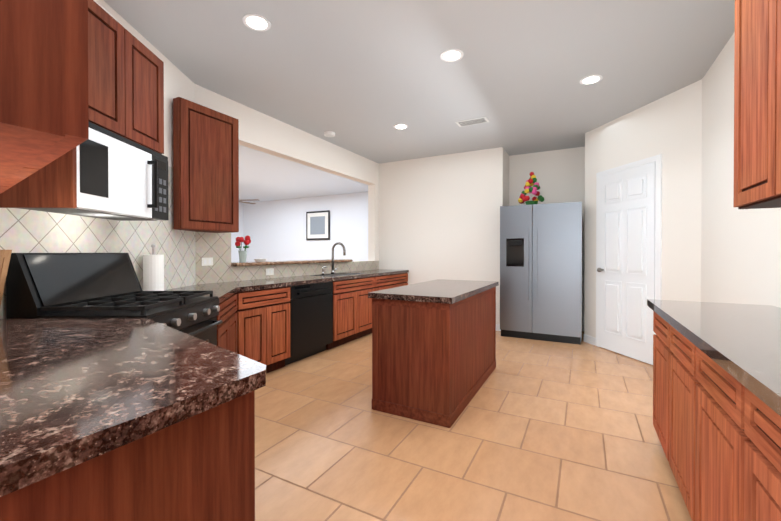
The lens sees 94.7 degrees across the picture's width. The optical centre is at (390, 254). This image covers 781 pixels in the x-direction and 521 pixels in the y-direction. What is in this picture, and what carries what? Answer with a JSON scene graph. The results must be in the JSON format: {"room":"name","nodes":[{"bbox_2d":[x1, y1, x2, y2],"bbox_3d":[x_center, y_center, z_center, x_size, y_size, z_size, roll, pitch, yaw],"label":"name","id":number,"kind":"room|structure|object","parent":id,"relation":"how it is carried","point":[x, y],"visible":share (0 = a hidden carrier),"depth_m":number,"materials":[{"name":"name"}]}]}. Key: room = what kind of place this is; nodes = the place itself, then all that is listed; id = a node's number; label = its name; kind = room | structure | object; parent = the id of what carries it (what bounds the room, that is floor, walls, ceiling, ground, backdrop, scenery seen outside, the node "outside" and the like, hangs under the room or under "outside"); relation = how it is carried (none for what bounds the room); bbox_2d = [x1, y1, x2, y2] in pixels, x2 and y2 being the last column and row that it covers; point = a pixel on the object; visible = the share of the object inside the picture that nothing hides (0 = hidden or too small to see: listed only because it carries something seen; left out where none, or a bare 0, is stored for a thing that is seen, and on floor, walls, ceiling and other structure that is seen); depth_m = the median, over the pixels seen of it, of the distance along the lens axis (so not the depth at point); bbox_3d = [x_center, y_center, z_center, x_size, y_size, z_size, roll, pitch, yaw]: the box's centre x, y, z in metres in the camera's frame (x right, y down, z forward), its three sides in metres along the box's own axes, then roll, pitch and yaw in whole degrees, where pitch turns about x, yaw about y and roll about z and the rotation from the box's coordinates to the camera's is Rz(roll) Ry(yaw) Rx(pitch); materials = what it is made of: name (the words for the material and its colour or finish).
{"room":"kitchen","nodes":[
{"label":"kitchen","id":0,"kind":"room"},
{"bbox_2d":[4,0,780,359],"bbox_3d":[-2.869,-0.229,4.071,11.295,2.850,12.320,0,0,28],"label":"wall","id":1,"kind":"structure","parent":0,"point":[428,218],"depth_m":4.83,"materials":[{"name":"white paint"}]},
{"bbox_2d":[0,0,88,193],"bbox_3d":[-1.045,-0.747,0.780,1.114,1.110,0.520,0,0,28],"label":"upper cabinet","id":2,"kind":"object","parent":1,"relation":"attached to","point":[44,83],"visible":1,"depth_m":0.57,"materials":[{"name":"brown wood"}]},
{"bbox_2d":[0,0,163,207],"bbox_3d":[-1.661,-0.766,2.048,0.354,1.090,0.784,0,0,-2],"label":"upper cabinet","id":3,"kind":"object","parent":1,"relation":"attached to","point":[125,83],"visible":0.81,"depth_m":1.96,"materials":[{"name":"brown wood"}]},
{"bbox_2d":[20,121,168,220],"bbox_3d":[-1.641,-0.444,2.065,0.395,0.434,0.756,0,0,-2],"label":"microwave","id":4,"kind":"object","parent":3,"relation":"attached to","point":[120,178],"visible":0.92,"depth_m":1.99,"materials":[{"name":"white metal"}]},
{"bbox_2d":[0,166,195,318],"bbox_3d":[-1.846,-0.222,2.186,0.004,1.040,2.579,0,0,-2],"label":"backsplash","id":5,"kind":"structure","parent":1,"relation":"attached to","point":[27,231],"depth_m":2.33,"materials":[{"name":"tile"}]},
{"bbox_2d":[173,97,238,232],"bbox_3d":[-1.765,-0.774,3.348,0.320,1.110,0.585,0,0,28],"label":"upper cabinet","id":6,"kind":"object","parent":1,"relation":"attached to","point":[205,169],"visible":1,"depth_m":3.21,"materials":[{"name":"brown wood"}]},
{"bbox_2d":[202,258,212,265],"bbox_3d":[-1.823,0.069,3.581,0.006,0.080,0.120,0,0,28],"label":"electrical outlet plate","id":7,"kind":"object","parent":1,"relation":"attached to","point":[209,262],"depth_m":3.58,"materials":[{"name":"white plastic"}]},
{"bbox_2d":[266,268,273,274],"bbox_3d":[-1.441,0.204,4.295,0.006,0.080,0.120,0,0,28],"label":"electrical outlet plate","id":8,"kind":"object","parent":1,"relation":"attached to","point":[270,271],"depth_m":4.30,"materials":[{"name":"white plastic"}]},
{"bbox_2d":[195,232,378,283],"bbox_3d":[-1.050,0.019,5.044,0.004,0.520,3.545,0,0,28],"label":"backsplash","id":9,"kind":"structure","parent":1,"relation":"attached to","point":[216,247],"depth_m":3.82,"materials":[{"name":"tile"}]},
{"bbox_2d":[231,259,352,266],"bbox_3d":[-1.268,0.161,4.834,0.358,0.160,2.166,0,0,28],"label":"bar ledge","id":10,"kind":"object","parent":1,"relation":"attached to","point":[253,263],"visible":0.65,"depth_m":4.43,"materials":[{"name":"stone"}]},
{"bbox_2d":[235,235,250,261],"bbox_3d":[-1.651,-0.067,4.048,0.179,0.301,0.172,0,0,28],"label":"flower vase","id":11,"kind":"object","parent":10,"relation":"on","point":[243,254],"visible":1,"depth_m":4.00,"materials":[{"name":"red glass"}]},
{"bbox_2d":[254,258,265,261],"bbox_3d":[-1.538,0.063,4.244,0.150,0.040,0.150,0,0,28],"label":"dish","id":12,"kind":"object","parent":10,"relation":"on","point":[260,260],"visible":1,"depth_m":4.20,"materials":[{"name":"white ceramic"}]},
{"bbox_2d":[306,210,329,239],"bbox_3d":[-2.112,-0.847,10.453,0.860,0.840,0.037,0,0,28],"label":"framed art","id":13,"kind":"object","parent":1,"relation":"attached to","point":[317,225],"visible":0.95,"depth_m":10.43,"materials":[{"name":"black"}]},
{"bbox_2d":[496,324,595,345],"bbox_3d":[1.354,1.140,5.001,4.289,0.100,1.367,0,0,28],"label":"baseboard","id":14,"kind":"structure","parent":1,"relation":"attached to","point":[589,339],"depth_m":4.84,"materials":[{"name":"white wood"}]},
{"bbox_2d":[597,162,655,364],"bbox_3d":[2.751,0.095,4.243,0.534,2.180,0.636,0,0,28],"label":"pantry door","id":15,"kind":"structure","parent":1,"relation":"in","point":[626,269],"depth_m":4.18,"materials":[{"name":"white wood"}]},
{"bbox_2d":[596,154,661,346],"bbox_3d":[2.769,0.067,4.237,0.018,2.255,0.920,0,0,-10],"label":"door frame","id":16,"kind":"structure","parent":1,"relation":"attached to","point":[657,159],"depth_m":3.84,"materials":[{"name":"white wood"}]},
{"bbox_2d":[733,0,780,208],"bbox_3d":[1.693,-0.762,1.442,0.336,1.090,0.500,0,0,28],"label":"upper cabinet","id":17,"kind":"object","parent":1,"relation":"attached to","point":[757,112],"depth_m":1.60,"materials":[{"name":"brown wood"}]},
{"bbox_2d":[761,0,780,203],"bbox_3d":[1.502,-0.759,1.087,0.336,1.090,0.562,0,0,28],"label":"upper cabinet","id":18,"kind":"object","parent":1,"relation":"attached to","point":[770,9],"depth_m":1.40,"materials":[{"name":"brown wood"}]},
{"bbox_2d":[104,0,734,202],"bbox_3d":[-2.830,-1.685,4.108,11.080,0.060,12.200,0,0,28],"label":"ceiling","id":19,"kind":"structure","parent":0,"point":[362,78],"depth_m":3.13,"materials":[{"name":"grey paint"}]},
{"bbox_2d":[239,199,258,203],"bbox_3d":[-3.840,-1.425,8.780,1.333,0.518,1.282,0,0,28],"label":"ceiling fan","id":20,"kind":"object","parent":19,"relation":"hanging from","point":[241,201],"visible":0.06,"depth_m":8.71,"materials":[{"name":"brown"}]},
{"bbox_2d":[242,14,270,30],"bbox_3d":[-0.945,-1.640,2.543,0.190,0.006,0.190,0,0,28],"label":"recessed light","id":21,"kind":"object","parent":19,"relation":"in","point":[256,22],"visible":1,"depth_m":2.53,"materials":[{"name":"white glass"}]},
{"bbox_2d":[324,131,334,136],"bbox_3d":[-0.830,-1.637,4.898,0.150,0.044,0.148,0,0,28],"label":"smoke detector","id":22,"kind":"object","parent":19,"relation":"attached to","point":[329,134],"visible":1,"depth_m":4.86,"materials":[{"name":"white plastic"}]},
{"bbox_2d":[394,124,407,128],"bbox_3d":[0.134,-1.654,4.642,0.190,0.006,0.190,0,0,28],"label":"recessed light","id":23,"kind":"object","parent":19,"relation":"in","point":[400,126],"visible":1,"depth_m":4.63,"materials":[{"name":"white"}]},
{"bbox_2d":[440,49,463,61],"bbox_3d":[0.507,-1.643,2.968,0.190,0.006,0.190,0,0,28],"label":"recessed light","id":24,"kind":"object","parent":19,"relation":"in","point":[451,55],"visible":1,"depth_m":2.96,"materials":[{"name":"white"}]},
{"bbox_2d":[455,117,488,126],"bbox_3d":[1.019,-1.651,4.474,0.380,0.009,0.180,0,0,28],"label":"ceiling vent","id":25,"kind":"object","parent":19,"relation":"in","point":[472,121],"visible":1,"depth_m":4.45,"materials":[{"name":"white metal"}]},
{"bbox_2d":[580,75,602,84],"bbox_3d":[1.888,-1.645,3.385,0.190,0.006,0.190,0,0,28],"label":"recessed light","id":26,"kind":"object","parent":19,"relation":"in","point":[590,79],"visible":1,"depth_m":3.37,"materials":[{"name":"white glass"}]},
{"bbox_2d":[255,331,691,520],"bbox_3d":[-2.830,1.226,4.127,11.080,0.060,12.200,0,0,28],"label":"floor","id":27,"kind":"structure","parent":0,"point":[539,430],"depth_m":2.25,"materials":[{"name":"tile"}]},
{"bbox_2d":[6,253,222,344],"bbox_3d":[-1.466,0.598,2.077,0.697,1.217,0.756,0,0,-2],"label":"range","id":28,"kind":"object","parent":27,"relation":"on","point":[67,285],"visible":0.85,"depth_m":1.91,"materials":[{"name":"black metal"}]},
{"bbox_2d":[0,318,265,520],"bbox_3d":[-1.173,0.757,1.139,1.661,0.907,1.014,0,0,28],"label":"base cabinet","id":29,"kind":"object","parent":27,"relation":"on","point":[124,419],"depth_m":0.80,"materials":[{"name":"brown stone"}]},
{"bbox_2d":[0,250,11,305],"bbox_3d":[-1.767,0.127,1.484,0.094,0.344,0.320,0,0,-2],"label":"cutting board","id":30,"kind":"object","parent":29,"relation":"on","point":[5,255],"visible":1,"depth_m":1.63,"materials":[{"name":"brown wood"}]},
{"bbox_2d":[164,269,408,373],"bbox_3d":[-0.774,0.733,4.392,1.103,0.910,4.438,0,0,28],"label":"base cabinets","id":31,"kind":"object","parent":27,"relation":"on","point":[254,316],"depth_m":3.65,"materials":[{"name":"brown wood"}]},
{"bbox_2d":[143,244,163,290],"bbox_3d":[-1.769,0.105,2.684,0.156,0.372,0.156,0,0,28],"label":"paper towel holder","id":32,"kind":"object","parent":31,"relation":"on","point":[153,271],"visible":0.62,"depth_m":2.63,"materials":[{"name":"white paper"}]},
{"bbox_2d":[322,242,345,274],"bbox_3d":[-0.764,0.048,4.980,0.246,0.450,0.342,0,0,28],"label":"faucet","id":33,"kind":"object","parent":31,"relation":"on","point":[344,252],"visible":1,"depth_m":5.06,"materials":[{"name":"silver metal"}]},
{"bbox_2d":[285,281,332,365],"bbox_3d":[-1.102,0.760,4.237,0.560,0.862,0.726,0,0,28],"label":"dishwasher","id":34,"kind":"object","parent":27,"relation":"on","point":[311,319],"visible":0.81,"depth_m":4.08,"materials":[{"name":"black metal"}]},
{"bbox_2d":[372,287,495,427],"bbox_3d":[0.480,0.764,3.305,0.652,0.866,1.500,0,0,28],"label":"kitchen island","id":35,"kind":"object","parent":27,"relation":"on","point":[433,351],"depth_m":2.68,"materials":[{"name":"brown wood"}]},
{"bbox_2d":[368,279,498,302],"bbox_3d":[0.486,0.336,3.298,0.675,0.092,1.540,0,0,28],"label":"island countertop","id":36,"kind":"structure","parent":35,"relation":"on","point":[439,290],"depth_m":2.85,"materials":[{"name":"brown stone"}]},
{"bbox_2d":[500,202,581,344],"bbox_3d":[2.230,0.242,5.308,1.050,1.890,0.850,0,0,28],"label":"fridge","id":37,"kind":"object","parent":27,"relation":"on","point":[540,271],"visible":1,"depth_m":4.95,"materials":[{"name":"silver metal"}]},
{"bbox_2d":[518,172,543,204],"bbox_3d":[2.102,-0.974,5.386,0.367,0.535,0.368,0,0,28],"label":"tree","id":38,"kind":"object","parent":37,"relation":"on","point":[528,188],"visible":1,"depth_m":5.34,"materials":[{"name":"multicoloured plant"}]},
{"bbox_2d":[647,299,780,520],"bbox_3d":[0.905,0.763,0.262,0.601,0.907,4.513,0,0,28],"label":"base cabinet","id":39,"kind":"object","parent":27,"relation":"on","point":[717,396],"depth_m":1.30,"materials":[{"name":"brown wood"}]}
]}

